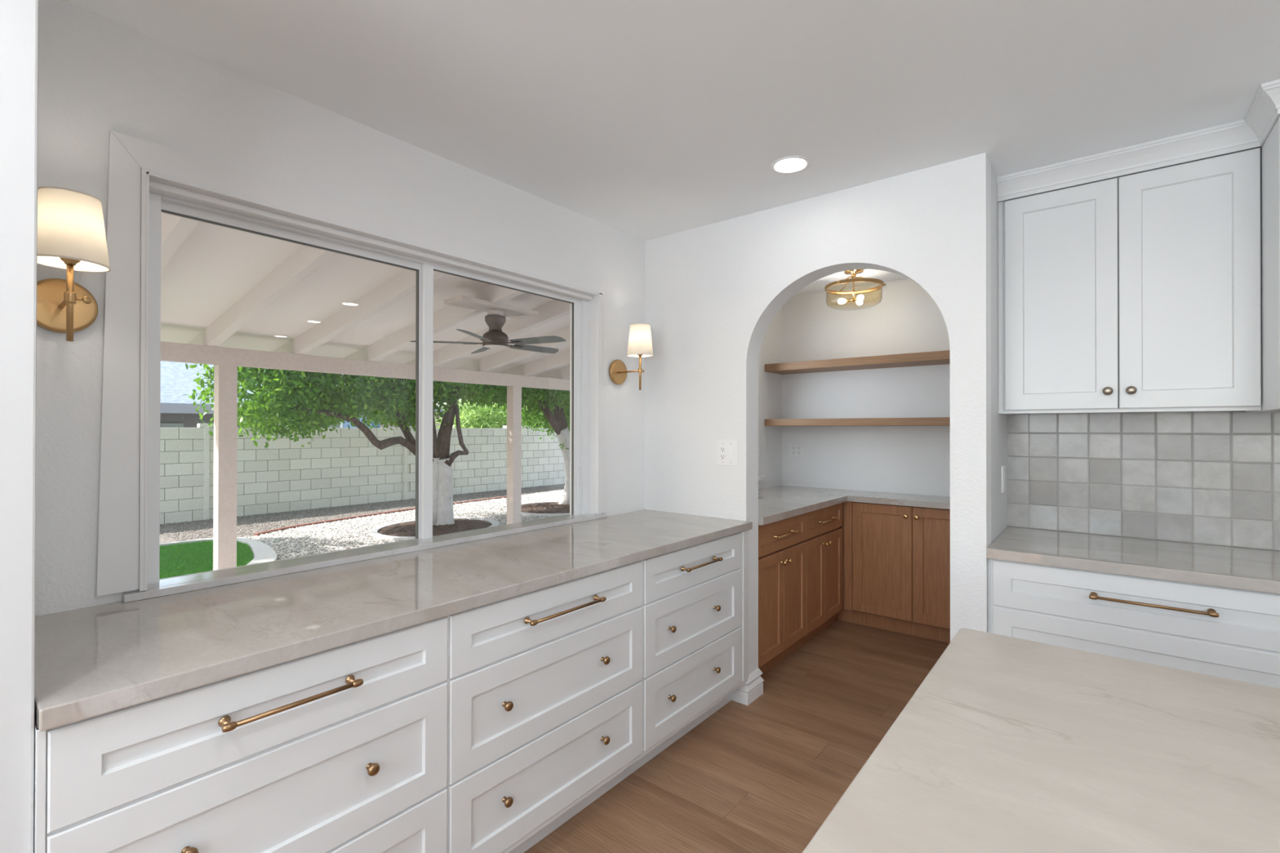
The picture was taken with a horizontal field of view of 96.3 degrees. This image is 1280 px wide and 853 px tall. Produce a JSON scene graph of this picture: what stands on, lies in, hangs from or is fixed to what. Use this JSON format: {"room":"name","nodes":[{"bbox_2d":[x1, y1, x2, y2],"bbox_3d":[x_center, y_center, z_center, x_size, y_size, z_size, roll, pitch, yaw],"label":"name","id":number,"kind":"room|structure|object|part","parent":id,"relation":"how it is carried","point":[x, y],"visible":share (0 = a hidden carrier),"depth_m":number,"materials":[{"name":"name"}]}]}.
{"room":"kitchen","nodes":[
{"label":"kitchen","id":0,"kind":"room"},
{"bbox_2d":[0,0,38,852],"bbox_3d":[-1.299,0.151,1.116,0.653,2.454,0.116,0,0,39],"label":"wall","id":1,"kind":"structure","parent":0,"point":[19,19],"depth_m":0.94,"materials":[{"name":"white paint"}]},
{"bbox_2d":[35,0,782,616],"bbox_3d":[-1.332,0.004,1.742,0.182,2.754,8.050,0,0,39],"label":"wall","id":2,"kind":"structure","parent":0,"point":[98,75],"depth_m":1.70,"materials":[{"name":"white paint"}]},
{"bbox_2d":[36,186,110,341],"bbox_3d":[-1.367,-0.369,1.368,0.232,0.340,0.138,0,0,39],"label":"wall sconce","id":3,"kind":"object","parent":2,"relation":"attached to","point":[72,237],"visible":0.91,"depth_m":1.33,"materials":[{"name":"white fabric"}]},
{"bbox_3d":[-1.388,-0.300,1.386,0.149,0.009,0.010,0,0,39],"label":"arm","id":4,"kind":"part","parent":3,"relation":"part of","materials":[{"name":"gold metal"}]},
{"bbox_3d":[-1.449,-0.302,1.436,0.018,0.134,0.134,0,0,39],"label":"wall plate","id":5,"kind":"part","parent":3,"relation":"part of","materials":[{"name":"gold metal"}]},
{"bbox_3d":[-1.330,-0.537,1.340,0.107,0.004,0.107,0,0,39],"label":"shade trim","id":6,"kind":"part","parent":3,"relation":"part of","materials":[{"name":"white fabric"}]},
{"bbox_3d":[-1.331,-0.293,1.339,0.012,0.187,0.012,0,0,39],"label":"stem","id":7,"kind":"part","parent":3,"relation":"part of","materials":[{"name":"gold metal"}]},
{"bbox_3d":[-1.330,-0.458,1.339,0.137,0.160,0.137,0,0,39],"label":"lamp shade","id":8,"kind":"part","parent":3,"relation":"part of","materials":[{"name":"white fabric"}]},
{"bbox_3d":[-1.330,-0.380,1.339,0.138,0.004,0.138,0,0,39],"label":"shade trim","id":9,"kind":"part","parent":3,"relation":"part of","materials":[{"name":"white fabric"}]},
{"bbox_2d":[95,129,608,602],"bbox_3d":[-0.833,-0.152,2.291,0.154,1.242,1.971,0,0,39],"label":"window","id":10,"kind":"structure","parent":2,"relation":"in","point":[146,180],"depth_m":1.77,"materials":[{"name":"white plastic"}]},
{"bbox_3d":[-1.382,-0.169,1.521,0.016,1.215,0.083,0,0,39],"label":"casing","id":11,"kind":"part","parent":10,"relation":"part of","materials":[{"name":"white wood"}]},
{"bbox_3d":[-1.145,-0.098,1.991,0.022,1.120,0.852,0,0,39],"label":"sash","id":12,"kind":"part","parent":10,"relation":"part of","materials":[{"name":"clear glass"}]},
{"bbox_3d":[-0.784,-0.735,2.268,0.016,0.077,1.950,0,0,39],"label":"casing","id":13,"kind":"part","parent":10,"relation":"part of","materials":[{"name":"white wood"}]},
{"bbox_3d":[-0.814,0.459,2.289,0.124,0.020,1.896,0,0,39],"label":"sill","id":14,"kind":"part","parent":10,"relation":"part of","materials":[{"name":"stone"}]},
{"bbox_3d":[-0.600,-0.094,2.632,0.023,1.118,0.867,0,0,39],"label":"sash","id":15,"kind":"part","parent":10,"relation":"part of","materials":[{"name":"white plastic"}]},
{"bbox_3d":[-0.193,-0.159,3.009,0.009,1.220,0.050,0,0,39],"label":"casing","id":16,"kind":"part","parent":10,"relation":"part of","materials":[{"name":"white wood"}]},
{"bbox_2d":[608,323,653,390],"bbox_3d":[-0.035,-0.360,3.027,0.232,0.340,0.138,0,0,39],"label":"wall sconce","id":17,"kind":"object","parent":2,"relation":"attached to","point":[640,343],"visible":1,"depth_m":2.97,"materials":[{"name":"white fabric"}]},
{"bbox_3d":[-0.117,-0.293,3.095,0.018,0.134,0.134,0,0,39],"label":"wall plate","id":18,"kind":"part","parent":17,"relation":"part of","materials":[{"name":"gold metal"}]},
{"bbox_3d":[-0.057,-0.291,3.045,0.149,0.009,0.010,0,0,39],"label":"arm","id":19,"kind":"part","parent":17,"relation":"part of","materials":[{"name":"gold metal"}]},
{"bbox_3d":[0.001,-0.449,2.998,0.137,0.160,0.137,0,0,39],"label":"lamp shade","id":20,"kind":"part","parent":17,"relation":"part of","materials":[{"name":"white fabric"}]},
{"bbox_3d":[0.001,-0.371,2.998,0.138,0.004,0.138,0,0,39],"label":"shade trim","id":21,"kind":"part","parent":17,"relation":"part of","materials":[{"name":"white fabric"}]},
{"bbox_3d":[0.001,-0.284,2.997,0.012,0.187,0.012,0,0,39],"label":"stem","id":22,"kind":"part","parent":17,"relation":"part of","materials":[{"name":"gold metal"}]},
{"bbox_2d":[758,348,765,480],"bbox_3d":[0.661,-0.144,4.048,0.040,1.105,0.920,0,0,39],"label":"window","id":23,"kind":"structure","parent":2,"relation":"in","point":[761,477],"depth_m":4.36,"materials":[{"name":"white"}]},
{"bbox_3d":[0.660,0.391,4.046,0.040,0.035,0.920,0,0,39],"label":"sill","id":24,"kind":"part","parent":23,"relation":"part of","materials":[{"name":"white"}]},
{"bbox_2d":[63,0,1279,296],"bbox_3d":[2.468,-1.182,-1.365,9.638,0.200,8.150,0,0,39],"label":"ceiling","id":25,"kind":"structure","parent":0,"point":[645,120],"depth_m":1.78,"materials":[{"name":"white paint"}]},
{"bbox_2d":[770,155,809,173],"bbox_3d":[0.613,-1.068,2.341,0.156,0.008,0.156,0,0,39],"label":"recessed light","id":26,"kind":"object","parent":25,"relation":"in","point":[789,164],"visible":1,"depth_m":2.33,"materials":[{"name":"white plastic"}]},
{"bbox_2d":[824,269,886,310],"bbox_3d":[1.450,-0.933,3.892,0.379,0.253,0.388,0,0,39],"label":"ceiling fixture","id":27,"kind":"object","parent":25,"relation":"attached to","point":[859,300],"visible":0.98,"depth_m":3.89,"materials":[{"name":"gold metal"}]},
{"bbox_3d":[1.380,-0.857,3.921,0.053,0.042,0.042,0,0,39],"label":"bulb","id":28,"kind":"part","parent":27,"relation":"part of","materials":[{"name":"white glass"}]},
{"bbox_3d":[1.453,-0.936,3.898,0.036,0.172,0.036,0,0,39],"label":"stem","id":29,"kind":"part","parent":27,"relation":"part of","materials":[{"name":"gold metal"}]},
{"bbox_3d":[1.510,-0.856,3.947,0.041,0.042,0.055,0,0,39],"label":"bulb","id":30,"kind":"part","parent":27,"relation":"part of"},
{"bbox_3d":[1.467,-0.857,3.823,0.050,0.042,0.048,0,0,39],"label":"bulb","id":31,"kind":"part","parent":27,"relation":"part of","materials":[{"name":"white glass"}]},
{"bbox_2d":[524,619,949,852],"bbox_3d":[1.894,1.448,-0.919,11.100,0.150,8.150,0,0,39],"label":"floor","id":32,"kind":"structure","parent":0,"point":[765,775],"depth_m":2.36,"materials":[{"name":"brown wood"}]},
{"bbox_2d":[33,616,447,852],"bbox_3d":[-0.996,0.942,1.437,0.704,0.874,0.768,0,0,39],"label":"base cabinet","id":33,"kind":"object","parent":32,"relation":"on","point":[343,748],"visible":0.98,"depth_m":1.22,"materials":[{"name":"white wood"}]},
{"bbox_3d":[-0.864,0.818,1.097,0.031,0.028,0.028,0,0,39],"label":"knob","id":34,"kind":"part","parent":33,"relation":"part of","materials":[{"name":"brown metal"}]},
{"bbox_3d":[-0.738,0.590,1.230,0.042,0.022,0.272,0,0,39],"label":"handle","id":35,"kind":"part","parent":33,"relation":"part of","materials":[{"name":"brown metal"}]},
{"bbox_3d":[-0.641,0.820,1.375,0.031,0.028,0.028,0,0,39],"label":"knob","id":36,"kind":"part","parent":33,"relation":"part of","materials":[{"name":"brown metal"}]},
{"bbox_3d":[-0.759,1.109,1.252,0.019,0.274,0.752,0,0,39],"label":"drawer","id":37,"kind":"part","parent":33,"relation":"part of","materials":[{"name":"white wood"}]},
{"bbox_2d":[34,509,752,731],"bbox_3d":[-0.477,0.488,2.112,0.686,0.037,2.464,0,0,39],"label":"countertop","id":38,"kind":"structure","parent":33,"relation":"on","point":[95,660],"depth_m":1.47,"materials":[{"name":"beige stone"}]},
{"bbox_2d":[446,560,642,852],"bbox_3d":[-0.491,0.946,2.066,0.704,0.874,0.845,0,0,39],"label":"base cabinet","id":39,"kind":"object","parent":32,"relation":"on","point":[544,686],"visible":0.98,"depth_m":1.81,"materials":[{"name":"white wood"}]},
{"bbox_3d":[-0.390,1.103,1.687,0.031,0.028,0.028,0,0,39],"label":"knob","id":40,"kind":"part","parent":39,"relation":"part of","materials":[{"name":"brown metal"}]},
{"bbox_3d":[-0.390,0.822,1.688,0.031,0.028,0.028,0,0,39],"label":"knob","id":41,"kind":"part","parent":39,"relation":"part of","materials":[{"name":"brown metal"}]},
{"bbox_3d":[-0.257,1.113,1.877,0.019,0.274,0.835,0,0,39],"label":"drawer","id":42,"kind":"part","parent":39,"relation":"part of","materials":[{"name":"white wood"}]},
{"bbox_3d":[-0.257,0.830,1.878,0.019,0.279,0.835,0,0,39],"label":"drawer","id":43,"kind":"part","parent":39,"relation":"part of","materials":[{"name":"white wood"}]},
{"bbox_3d":[-0.257,0.600,1.879,0.019,0.170,0.835,0,0,39],"label":"drawer","id":44,"kind":"part","parent":39,"relation":"part of","materials":[{"name":"white wood"}]},
{"bbox_3d":[-0.234,0.593,1.859,0.042,0.022,0.331,0,0,39],"label":"handle","id":45,"kind":"part","parent":39,"relation":"part of","materials":[{"name":"brown metal"}]},
{"bbox_3d":[-0.122,1.104,2.021,0.031,0.028,0.028,0,0,39],"label":"knob","id":46,"kind":"part","parent":39,"relation":"part of","materials":[{"name":"brown metal"}]},
{"bbox_3d":[-0.122,0.823,2.022,0.031,0.028,0.028,0,0,39],"label":"knob","id":47,"kind":"part","parent":39,"relation":"part of","materials":[{"name":"brown metal"}]},
{"bbox_2d":[625,529,748,777],"bbox_3d":[0.040,0.949,2.728,0.704,0.874,0.850,0,0,39],"label":"base cabinet","id":48,"kind":"object","parent":32,"relation":"on","point":[695,597],"visible":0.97,"depth_m":2.47,"materials":[{"name":"white wood"}]},
{"bbox_3d":[0.131,1.106,2.337,0.031,0.028,0.028,0,0,39],"label":"knob","id":49,"kind":"part","parent":48,"relation":"part of","materials":[{"name":"brown metal"}]},
{"bbox_3d":[0.132,0.825,2.338,0.031,0.028,0.028,0,0,39],"label":"knob","id":50,"kind":"part","parent":48,"relation":"part of","materials":[{"name":"brown metal"}]},
{"bbox_3d":[0.248,1.116,2.507,0.019,0.274,0.754,0,0,39],"label":"drawer","id":51,"kind":"part","parent":48,"relation":"part of","materials":[{"name":"white wood"}]},
{"bbox_3d":[0.248,0.833,2.508,0.019,0.279,0.754,0,0,39],"label":"drawer","id":52,"kind":"part","parent":48,"relation":"part of","materials":[{"name":"white wood"}]},
{"bbox_3d":[0.249,0.603,2.509,0.019,0.170,0.754,0,0,39],"label":"drawer","id":53,"kind":"part","parent":48,"relation":"part of","materials":[{"name":"white wood"}]},
{"bbox_3d":[0.273,0.597,2.490,0.042,0.022,0.277,0,0,39],"label":"handle","id":54,"kind":"part","parent":48,"relation":"part of","materials":[{"name":"brown metal"}]},
{"bbox_3d":[0.351,1.107,2.610,0.031,0.028,0.028,0,0,39],"label":"knob","id":55,"kind":"part","parent":48,"relation":"part of","materials":[{"name":"brown metal"}]},
{"bbox_3d":[0.351,0.826,2.611,0.031,0.028,0.028,0,0,39],"label":"knob","id":56,"kind":"part","parent":48,"relation":"part of","materials":[{"name":"brown metal"}]},
{"bbox_2d":[758,513,805,673],"bbox_3d":[0.582,0.954,3.444,0.668,0.872,0.664,0,0,39],"label":"base cabinet","id":57,"kind":"object","parent":32,"relation":"on","point":[781,545],"visible":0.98,"depth_m":3.24,"materials":[{"name":"brown wood"}]},
{"bbox_3d":[0.706,0.992,3.139,0.019,0.570,0.338,0,0,39],"label":"door","id":58,"kind":"part","parent":57,"relation":"part of","materials":[{"name":"brown wood"}]},
{"bbox_3d":[0.806,0.608,3.266,0.019,0.173,0.658,0,0,39],"label":"drawer","id":59,"kind":"part","parent":57,"relation":"part of","materials":[{"name":"brown wood"}]},
{"bbox_3d":[0.814,0.768,3.233,0.032,0.029,0.029,0,0,39],"label":"knob","id":60,"kind":"part","parent":57,"relation":"part of","materials":[{"name":"gold metal"}]},
{"bbox_3d":[0.829,0.610,3.248,0.038,0.019,0.248,0,0,39],"label":"handle","id":61,"kind":"part","parent":57,"relation":"part of","materials":[{"name":"gold metal"}]},
{"bbox_3d":[0.913,0.994,3.397,0.019,0.570,0.317,0,0,39],"label":"door","id":62,"kind":"part","parent":57,"relation":"part of","materials":[{"name":"brown wood"}]},
{"bbox_2d":[795,502,842,649],"bbox_3d":[0.989,0.956,3.950,0.668,0.872,0.632,0,0,39],"label":"base cabinet","id":63,"kind":"object","parent":32,"relation":"on","point":[824,533],"visible":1,"depth_m":3.73,"materials":[{"name":"brown wood"}]},
{"bbox_3d":[1.111,0.995,3.644,0.019,0.570,0.302,0,0,39],"label":"door","id":64,"kind":"part","parent":63,"relation":"part of","materials":[{"name":"brown wood"}]},
{"bbox_3d":[1.213,0.611,3.773,0.019,0.173,0.626,0,0,39],"label":"drawer","id":65,"kind":"part","parent":63,"relation":"part of","materials":[{"name":"brown wood"}]},
{"bbox_3d":[1.235,0.613,3.755,0.038,0.019,0.248,0,0,39],"label":"handle","id":66,"kind":"part","parent":63,"relation":"part of","materials":[{"name":"gold metal"}]},
{"bbox_3d":[1.308,0.996,3.890,0.019,0.570,0.322,0,0,39],"label":"door","id":67,"kind":"part","parent":63,"relation":"part of","materials":[{"name":"brown wood"}]},
{"bbox_2d":[831,501,950,643],"bbox_3d":[1.827,0.957,3.921,1.138,0.872,0.394,0,0,39],"label":"base cabinet","id":68,"kind":"object","parent":32,"relation":"on","point":[896,558],"visible":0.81,"depth_m":3.82,"materials":[{"name":"brown wood"}]},
{"bbox_2d":[758,485,950,524],"bbox_3d":[1.254,0.497,3.556,1.576,0.039,1.688,0,0,39],"label":"countertop","id":69,"kind":"structure","parent":68,"relation":"on","point":[779,503],"depth_m":3.79,"materials":[{"name":"beige stone"}]},
{"bbox_3d":[1.633,0.902,3.877,0.384,0.751,0.019,0,0,39],"label":"door","id":70,"kind":"part","parent":68,"relation":"part of","materials":[{"name":"brown wood"}]},
{"bbox_3d":[1.935,0.901,3.635,0.384,0.751,0.019,0,0,39],"label":"door","id":71,"kind":"part","parent":68,"relation":"part of","materials":[{"name":"brown wood"}]},
{"bbox_2d":[987,558,1279,688],"bbox_3d":[1.907,0.949,2.176,0.938,0.874,0.675,0,0,39],"label":"base cabinet","id":72,"kind":"object","parent":32,"relation":"on","point":[1222,632],"visible":0.37,"depth_m":1.96,"materials":[{"name":"white wood"}]},
{"bbox_2d":[986,526,1279,594],"bbox_3d":[2.287,0.491,1.886,1.896,0.038,0.660,0,0,39],"label":"countertop","id":73,"kind":"structure","parent":72,"relation":"on","point":[1257,570],"depth_m":2.09,"materials":[{"name":"beige stone"}]},
{"bbox_3d":[1.734,0.839,1.950,0.916,0.277,0.019,0,0,39],"label":"drawer","id":74,"kind":"part","parent":72,"relation":"part of","materials":[{"name":"white wood"}]},
{"bbox_3d":[1.715,0.598,1.927,0.324,0.022,0.042,0,0,39],"label":"handle","id":75,"kind":"part","parent":72,"relation":"part of","materials":[{"name":"brown metal"}]},
{"bbox_3d":[1.333,0.941,0.177,2.345,0.872,1.054,0,0,39],"label":"kitchen island","id":76,"kind":"object","parent":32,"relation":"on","visible":0},
{"bbox_2d":[802,628,1279,852],"bbox_3d":[1.329,0.481,0.145,2.400,0.037,1.135,0,0,39],"label":"island countertop","id":77,"kind":"structure","parent":76,"relation":"on","point":[1007,744],"depth_m":0.80,"materials":[{"name":"stone"}]},
{"bbox_2d":[644,152,991,674],"bbox_3d":[0.728,0.136,2.811,1.692,2.504,0.130,0,0,39],"label":"wall","id":78,"kind":"structure","parent":0,"point":[713,292],"depth_m":2.81,"materials":[{"name":"white paint"}]},
{"bbox_2d":[716,440,737,466],"bbox_3d":[0.447,0.137,2.946,0.124,0.126,0.009,0,0,39],"label":"switch plate","id":79,"kind":"object","parent":78,"relation":"attached to","point":[726,451],"visible":1,"depth_m":2.94,"materials":[{"name":"white plastic"}]},
{"bbox_2d":[720,453,725,459],"bbox_3d":[0.427,0.157,2.959,0.033,0.029,0.003,0,0,39],"label":"socket","id":80,"kind":"object","parent":79,"relation":"attached to","point":[722,456],"depth_m":2.96,"materials":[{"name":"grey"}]},
{"bbox_2d":[720,446,725,452],"bbox_3d":[0.428,0.117,2.959,0.033,0.029,0.003,0,0,39],"label":"socket","id":81,"kind":"object","parent":79,"relation":"attached to","point":[722,449],"depth_m":2.96,"materials":[{"name":"grey plastic"}]},
{"bbox_2d":[731,667,764,705],"bbox_3d":[0.554,1.321,2.944,0.094,0.134,0.174,0,0,39],"label":"baseboard","id":82,"kind":"structure","parent":78,"relation":"attached to","point":[753,689],"depth_m":2.89,"materials":[{"name":"white wood"}]},
{"bbox_2d":[782,278,950,528],"bbox_3d":[1.828,0.143,4.273,1.578,2.504,0.146,0,0,39],"label":"wall","id":83,"kind":"structure","parent":0,"point":[906,460],"depth_m":4.28,"materials":[{"name":"white paint"}]},
{"bbox_2d":[789,442,804,457],"bbox_3d":[1.263,0.191,4.626,0.124,0.118,0.009,0,0,39],"label":"outlet","id":84,"kind":"object","parent":83,"relation":"attached to","point":[796,450],"visible":1,"depth_m":4.62,"materials":[{"name":"white plastic"}]},
{"bbox_2d":[764,350,950,374],"bbox_3d":[1.683,-0.457,4.094,1.576,0.057,0.318,0,0,39],"label":"floating shelf","id":85,"kind":"object","parent":83,"relation":"attached to","point":[935,357],"visible":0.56,"depth_m":4.05,"materials":[{"name":"brown wood"}]},
{"bbox_2d":[764,417,950,426],"bbox_3d":[1.683,-0.032,4.092,1.576,0.052,0.318,0,0,39],"label":"floating shelf","id":86,"kind":"object","parent":83,"relation":"attached to","point":[926,421],"visible":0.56,"depth_m":4.01,"materials":[{"name":"brown wood"}]},
{"bbox_2d":[991,165,1007,543],"bbox_3d":[1.913,0.138,3.027,0.114,2.504,1.691,0,0,39],"label":"wall partition","id":87,"kind":"structure","parent":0,"point":[998,421],"depth_m":2.44,"materials":[{"name":"white paint"}]},
{"bbox_2d":[1001,465,1004,493],"bbox_3d":[1.648,0.238,2.600,0.006,0.120,0.080,0,0,39],"label":"outlet","id":88,"kind":"object","parent":87,"relation":"attached to","point":[1003,466],"visible":1,"depth_m":2.57,"materials":[{"name":"white plastic"}]},
{"bbox_3d":[4.892,0.130,0.301,7.946,2.504,0.125,0,0,39],"label":"wall","id":89,"kind":"structure","parent":0,"visible":0},
{"bbox_2d":[995,119,1261,415],"bbox_3d":[1.946,-0.561,2.350,0.786,1.010,0.370,0,0,39],"label":"upper cabinet","id":90,"kind":"object","parent":89,"relation":"attached to","point":[1129,277],"visible":1,"depth_m":2.20,"materials":[{"name":"white wood"}]},
{"bbox_3d":[1.724,-0.521,2.363,0.376,0.903,0.019,0,0,39],"label":"door","id":91,"kind":"part","parent":90,"relation":"part of","materials":[{"name":"white wood"}]},
{"bbox_3d":[1.829,-0.139,2.243,0.033,0.032,0.032,0,0,39],"label":"knob","id":92,"kind":"part","parent":90,"relation":"part of","materials":[{"name":"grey metal"}]},
{"bbox_3d":[1.845,-1.021,2.226,0.786,0.091,0.047,0,0,39],"label":"crown moulding","id":93,"kind":"part","parent":90,"relation":"part of","materials":[{"name":"white wood"}]},
{"bbox_3d":[1.884,-0.139,2.199,0.033,0.032,0.032,0,0,39],"label":"knob","id":94,"kind":"part","parent":90,"relation":"part of","materials":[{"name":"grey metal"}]},
{"bbox_3d":[2.021,-0.522,2.124,0.380,0.903,0.019,0,0,39],"label":"door","id":95,"kind":"part","parent":90,"relation":"part of","materials":[{"name":"white wood"}]},
{"bbox_2d":[1007,410,1279,551],"bbox_3d":[2.486,0.195,2.141,1.904,0.556,0.015,0,0,39],"label":"tile backsplash","id":96,"kind":"structure","parent":89,"relation":"attached to","point":[1206,477],"depth_m":2.41,"materials":[{"name":"grey tile"}]},
{"bbox_2d":[1244,79,1279,413],"bbox_3d":[2.544,-0.562,1.698,1.056,1.012,0.623,0,0,39],"label":"upper cabinet","id":97,"kind":"object","parent":89,"relation":"attached to","point":[1263,117],"visible":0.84,"depth_m":1.89,"materials":[{"name":"white wood"}]},
{"bbox_3d":[2.446,-1.023,1.577,1.056,0.091,0.307,0,0,39],"label":"crown moulding","id":98,"kind":"part","parent":97,"relation":"part of","materials":[{"name":"white wood"}]},
{"label":"outside","id":99,"kind":"structure","parent":0,"visible":0},
{"bbox_2d":[244,490,563,559],"bbox_3d":[-21.493,1.863,26.857,52.850,0.400,75.000,0,0,39],"label":"ground","id":100,"kind":"structure","parent":99,"point":[496,517],"depth_m":8.96,"materials":[{"name":"grey gravel"}]},
{"bbox_2d":[159,539,253,578],"bbox_3d":[-6.993,1.556,4.780,2.543,0.038,6.717,0,0,39],"label":"lawn","id":101,"kind":"structure","parent":100,"relation":"on","point":[180,559],"depth_m":6.87,"materials":[{"name":"green plant"}]},
{"bbox_2d":[160,360,262,427],"bbox_3d":[-16.908,-0.521,13.252,9.040,4.263,12.500,0,0,39],"label":"house","id":102,"kind":"structure","parent":100,"relation":"on","point":[176,380],"depth_m":14.27,"materials":[{"name":"grey paint"}]},
{"bbox_2d":[160,537,276,564],"bbox_3d":[-6.980,1.579,4.863,2.620,0.055,6.860,0,0,39],"label":"curb","id":103,"kind":"object","parent":100,"relation":"on","point":[263,553],"visible":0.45,"depth_m":7.38,"materials":[{"name":"grey concrete"}]},
{"bbox_2d":[262,384,371,427],"bbox_3d":[-11.247,0.241,18.578,5.800,2.800,3.100,0,0,39],"label":"house","id":104,"kind":"structure","parent":100,"relation":"on","point":[345,424],"depth_m":17.52,"materials":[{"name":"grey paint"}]},
{"bbox_3d":[-9.290,0.097,17.166,0.040,1.080,0.575,0,0,39],"label":"pane","id":105,"kind":"part","parent":104,"relation":"part of","materials":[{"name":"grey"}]},
{"bbox_2d":[160,484,564,543],"bbox_3d":[-5.170,1.611,10.873,2.360,0.001,18.500,0,0,39],"label":"bed","id":106,"kind":"object","parent":100,"relation":"on","point":[163,539],"visible":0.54,"depth_m":10.27,"materials":[{"name":"grey gravel"}]},
{"bbox_2d":[160,485,564,541],"bbox_3d":[-4.399,1.612,11.792,2.319,0.041,8.535,0,0,39],"label":"gravel","id":107,"kind":"object","parent":106,"relation":"on","point":[171,527],"visible":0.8,"depth_m":10.11,"materials":[{"name":"grey gravel"}]},
{"bbox_2d":[160,423,565,524],"bbox_3d":[-4.743,0.807,13.355,0.190,1.678,14.300,0,0,39],"label":"wall","id":108,"kind":"structure","parent":100,"relation":"on","point":[344,468],"depth_m":11.38,"materials":[{"name":"grey"}]},
{"bbox_2d":[253,496,506,535],"bbox_3d":[-4.459,1.605,10.818,0.301,0.045,5.364,0,0,29],"label":"brick edging","id":109,"kind":"object","parent":100,"relation":"on","point":[489,499],"visible":0.7,"depth_m":9.94,"materials":[{"name":"brown"}]},
{"bbox_2d":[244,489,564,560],"bbox_3d":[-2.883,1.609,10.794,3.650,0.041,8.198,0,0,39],"label":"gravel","id":110,"kind":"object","parent":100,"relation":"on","point":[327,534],"visible":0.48,"depth_m":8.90,"materials":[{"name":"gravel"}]},
{"bbox_2d":[371,406,466,428],"bbox_3d":[-9.873,0.454,23.565,5.700,2.420,5.600,0,0,39],"label":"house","id":111,"kind":"structure","parent":100,"relation":"on","point":[379,425],"depth_m":20.95,"materials":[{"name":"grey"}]},
{"bbox_2d":[368,516,499,540],"bbox_3d":[-3.197,1.579,9.033,1.810,0.101,1.987,0,0,39],"label":"bed","id":112,"kind":"object","parent":100,"relation":"on","point":[405,530],"visible":0.52,"depth_m":8.83,"materials":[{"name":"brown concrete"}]},
{"bbox_2d":[182,363,569,525],"bbox_3d":[-4.464,-1.026,9.483,4.888,5.361,8.414,0,0,35],"label":"citrus tree","id":113,"kind":"object","parent":112,"relation":"on","point":[292,400],"visible":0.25,"depth_m":8.13,"materials":[{"name":"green plant"}]},
{"bbox_2d":[435,398,549,428],"bbox_3d":[-4.327,0.252,17.735,2.799,2.833,3.866,0,0,33],"label":"shrub","id":114,"kind":"object","parent":100,"relation":"on","point":[482,417],"visible":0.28,"depth_m":16.57,"materials":[{"name":"green plant"}]},
{"bbox_2d":[505,501,569,516],"bbox_3d":[-1.663,1.591,11.264,1.921,0.100,1.921,0,0,39],"label":"bed","id":115,"kind":"object","parent":100,"relation":"on","point":[547,508],"visible":0.62,"depth_m":10.91,"materials":[{"name":"brown soil"}]},
{"bbox_2d":[476,388,569,504],"bbox_3d":[-0.983,-0.918,12.584,5.161,5.245,7.629,0,0,44],"label":"citrus tree","id":116,"kind":"object","parent":115,"relation":"on","point":[558,422],"visible":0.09,"depth_m":11.45,"materials":[{"name":"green plant"}]},
{"bbox_3d":[-1.152,1.627,6.045,4.930,0.145,20.000,0,0,39],"label":"patio slab","id":117,"kind":"object","parent":100,"relation":"on","visible":0},
{"bbox_2d":[160,212,570,570],"bbox_3d":[-1.103,-0.059,6.335,5.208,3.259,18.500,0,0,39],"label":"patio cover","id":118,"kind":"object","parent":117,"relation":"on","point":[231,299],"visible":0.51,"depth_m":5.61,"materials":[{"name":"paint"}]},
{"bbox_3d":[-4.118,0.479,5.695,0.149,2.170,0.158,0,0,39],"label":"post","id":119,"kind":"part","parent":118,"relation":"part of","materials":[{"name":"paint"}]},
{"bbox_2d":[409,315,566,354],"bbox_3d":[-1.341,-0.901,5.511,1.458,0.296,1.414,0,0,39],"label":"ceiling fan","id":120,"kind":"object","parent":118,"relation":"hanging from","point":[495,338],"visible":0.99,"depth_m":5.39,"materials":[{"name":"brown metal"}]},
{"bbox_3d":[-1.851,-0.792,5.379,0.560,0.038,0.138,0,0,-11],"label":"blade","id":121,"kind":"part","parent":120,"relation":"part of","materials":[{"name":"grey"}]},
{"bbox_3d":[-1.438,-0.793,4.995,0.138,0.038,0.560,0,0,7],"label":"blade","id":122,"kind":"part","parent":120,"relation":"part of","materials":[{"name":"grey"}]},
{"bbox_3d":[-1.614,-0.789,5.891,0.138,0.038,0.560,0,0,-29],"label":"blade","id":123,"kind":"part","parent":120,"relation":"part of","materials":[{"name":"grey"}]},
{"bbox_3d":[-1.380,-0.835,5.472,0.244,0.143,0.244,0,0,39],"label":"motor","id":124,"kind":"part","parent":120,"relation":"part of","materials":[{"name":"brown metal"}]},
{"bbox_3d":[-1.054,-0.789,5.824,0.138,0.038,0.560,0,0,43],"label":"blade","id":125,"kind":"part","parent":120,"relation":"part of","materials":[{"name":"grey"}]},
{"bbox_3d":[-0.945,-0.791,5.270,0.560,0.038,0.138,0,0,25],"label":"blade","id":126,"kind":"part","parent":120,"relation":"part of","materials":[{"name":"grey"}]},
{"bbox_3d":[-1.866,0.494,8.501,0.149,2.170,0.158,0,0,39],"label":"post","id":127,"kind":"part","parent":118,"relation":"part of","materials":[{"name":"paint"}]}
]}

